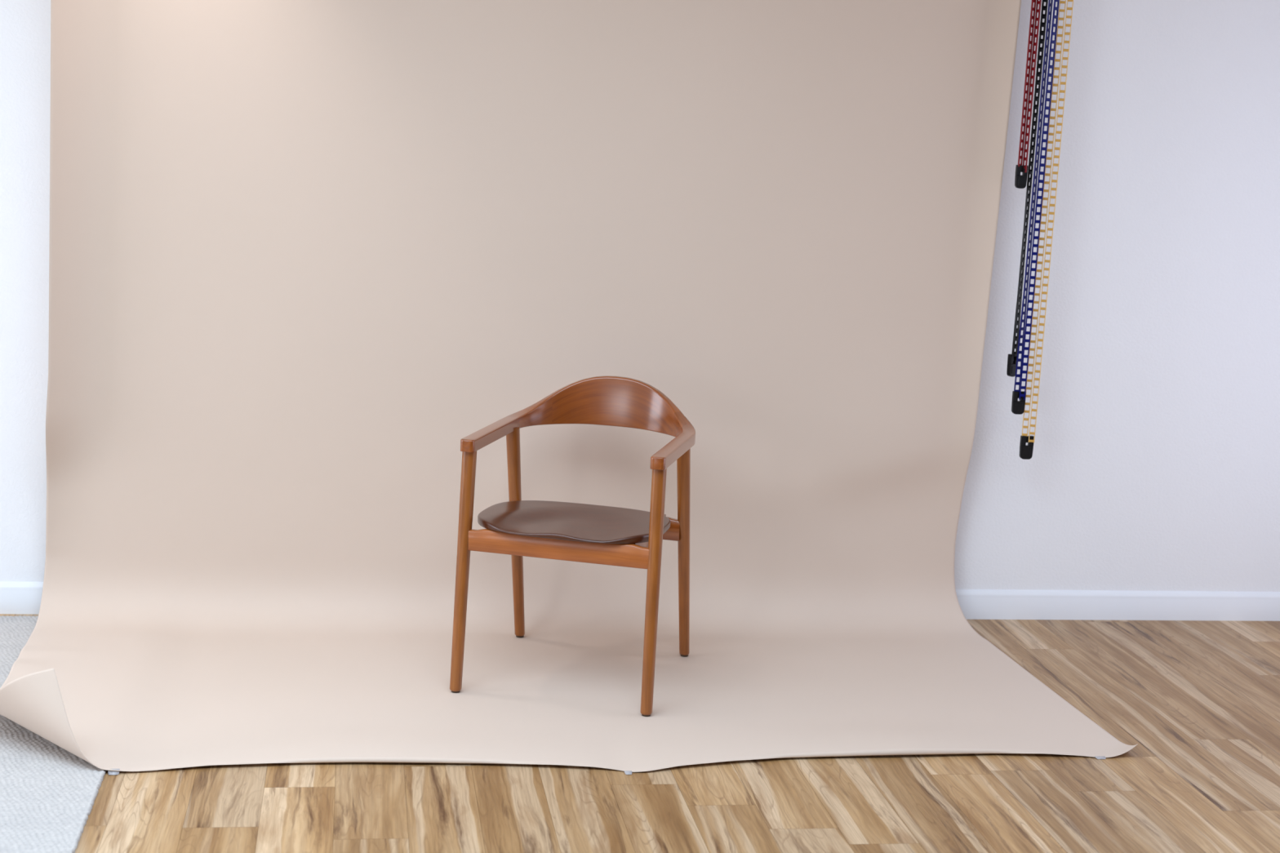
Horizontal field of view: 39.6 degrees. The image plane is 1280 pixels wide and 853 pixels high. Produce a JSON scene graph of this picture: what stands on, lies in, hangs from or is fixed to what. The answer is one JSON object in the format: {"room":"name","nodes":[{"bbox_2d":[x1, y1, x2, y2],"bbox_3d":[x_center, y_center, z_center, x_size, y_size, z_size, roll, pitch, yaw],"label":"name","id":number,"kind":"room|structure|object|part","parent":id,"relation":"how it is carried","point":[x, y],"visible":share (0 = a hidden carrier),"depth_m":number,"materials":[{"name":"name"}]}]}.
{"room":"studio","nodes":[
{"label":"studio","id":0,"kind":"room"},
{"bbox_2d":[0,0,1279,591],"bbox_3d":[-0.884,-0.694,4.977,7.300,2.590,0.120,1,10,-9],"label":"wall","id":1,"kind":"structure","parent":0,"point":[1154,464],"depth_m":5.33,"materials":[{"name":"white paint"}]},
{"bbox_2d":[0,581,1279,621],"bbox_3d":[-0.934,0.499,5.115,7.000,0.090,0.014,1,10,-9],"label":"baseboard","id":2,"kind":"structure","parent":1,"relation":"attached to","point":[15,597],"depth_m":5.48,"materials":[{"name":"white paint"}]},
{"bbox_2d":[0,613,1279,852],"bbox_3d":[-0.424,1.158,1.847,7.240,0.050,6.957,1,10,-9],"label":"floor","id":3,"kind":"structure","parent":0,"point":[1198,700],"depth_m":3.90,"materials":[{"name":"brown wood"}]},
{"bbox_2d":[0,615,106,852],"bbox_3d":[-1.607,0.693,4.029,0.836,0.008,1.885,1,10,-9],"label":"rug","id":4,"kind":"object","parent":3,"relation":"on","point":[48,793],"visible":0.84,"depth_m":3.75,"materials":[{"name":"white fabric"}]},
{"bbox_2d":[107,768,119,775],"bbox_3d":[-1.138,0.747,3.847,0.024,0.008,0.015,1,10,-9],"label":"tape piece","id":5,"kind":"object","parent":3,"relation":"on","point":[109,772],"visible":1,"depth_m":3.85,"materials":[{"name":"grey"}]},
{"bbox_2d":[624,770,631,774],"bbox_3d":[-0.026,0.779,4.003,0.017,0.003,0.016,1,10,-9],"label":"tape piece","id":6,"kind":"object","parent":3,"relation":"on","point":[627,772],"visible":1,"depth_m":4.00,"materials":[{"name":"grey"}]},
{"bbox_2d":[1094,756,1106,759],"bbox_3d":[1.102,0.792,4.255,0.026,0.002,0.014,1,10,-9],"label":"tape piece","id":7,"kind":"object","parent":3,"relation":"on","point":[1096,757],"visible":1,"depth_m":4.25,"materials":[{"name":"grey"}]},
{"bbox_3d":[-0.300,-1.318,1.421,7.240,0.100,6.957,1,10,-9],"label":"ceiling","id":8,"kind":"structure","parent":0,"visible":0},
{"bbox_2d":[0,0,1137,772],"bbox_3d":[-0.166,-0.527,4.374,2.724,2.434,1.230,1,10,-9],"label":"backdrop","id":9,"kind":"structure","parent":8,"relation":"hanging from","point":[302,253],"depth_m":4.96,"materials":[{"name":"beige paper"}]},
{"bbox_2d":[449,375,695,716],"bbox_3d":[-0.145,0.278,4.649,0.525,0.754,0.588,5,10,12],"label":"armchair","id":10,"kind":"object","parent":9,"relation":"on","point":[517,528],"visible":1,"depth_m":4.52,"materials":[{"name":"brown wood"}]},
{"bbox_3d":[-0.443,0.362,4.465,0.038,0.614,0.064,5,10,12],"label":"leg","id":11,"kind":"part","parent":10,"relation":"part of","materials":[{"name":"brown wood"}]},
{"bbox_3d":[-0.360,-0.015,4.640,0.084,0.081,0.522,6,10,20],"label":"armrest","id":12,"kind":"part","parent":10,"relation":"part of","materials":[{"name":"brown wood"}]},
{"bbox_3d":[-0.337,0.296,4.870,0.036,0.618,0.190,5,10,12],"label":"leg","id":13,"kind":"part","parent":10,"relation":"part of","materials":[{"name":"brown wood"}]},
{"bbox_3d":[-0.202,0.300,4.400,0.472,0.057,0.020,5,10,12],"label":"rail","id":14,"kind":"part","parent":10,"relation":"part of","materials":[{"name":"orange wood"}]},
{"bbox_3d":[-0.166,0.241,4.540,0.478,0.027,0.379,5,10,12],"label":"seat","id":15,"kind":"part","parent":10,"relation":"part of","materials":[{"name":"brown leather"}]},
{"bbox_3d":[-0.062,-0.063,4.838,0.374,0.138,0.082,5,10,15],"label":"backrest","id":16,"kind":"part","parent":10,"relation":"part of","materials":[{"name":"brown wood"}]},
{"bbox_3d":[0.030,0.404,4.361,0.038,0.614,0.064,5,10,12],"label":"leg","id":17,"kind":"part","parent":10,"relation":"part of","materials":[{"name":"brown wood"}]},
{"bbox_3d":[-0.113,0.256,4.787,0.452,0.060,0.020,5,10,12],"label":"rail","id":18,"kind":"part","parent":10,"relation":"part of","materials":[{"name":"brown wood"}]},
{"bbox_3d":[0.093,0.034,4.532,0.071,0.066,0.502,4,10,7],"label":"armrest","id":19,"kind":"part","parent":10,"relation":"part of","materials":[{"name":"brown wood"}]},
{"bbox_3d":[0.115,0.336,4.771,0.036,0.618,0.190,5,10,12],"label":"leg","id":20,"kind":"part","parent":10,"relation":"part of","materials":[{"name":"brown wood"}]},
{"bbox_2d":[1006,0,1048,377],"bbox_3d":[1.130,-0.969,5.058,0.030,1.673,0.023,-4,12,-34],"label":"chain","id":21,"kind":"object","parent":8,"relation":"hanging from","point":[1011,359],"visible":1,"depth_m":5.10,"materials":[{"name":"black plastic"}]},
{"bbox_2d":[1014,0,1041,188],"bbox_3d":[1.115,-1.235,4.988,0.033,1.127,0.018,1,10,-9],"label":"chain","id":22,"kind":"object","parent":8,"relation":"hanging from","point":[1020,181],"visible":1,"depth_m":5.04,"materials":[{"name":"red plastic"}]},
{"bbox_2d":[1011,0,1059,414],"bbox_3d":[1.147,-0.911,5.041,0.038,1.779,0.026,1,10,-9],"label":"chain","id":23,"kind":"object","parent":8,"relation":"hanging from","point":[1017,406],"visible":1,"depth_m":5.09,"materials":[{"name":"blue plastic"}]},
{"bbox_2d":[1019,0,1073,459],"bbox_3d":[1.181,-0.845,5.062,0.038,1.913,0.022,1,10,-9],"label":"chain","id":24,"kind":"object","parent":8,"relation":"hanging from","point":[1025,451],"visible":1,"depth_m":5.11,"materials":[{"name":"yellow plastic"}]}
]}

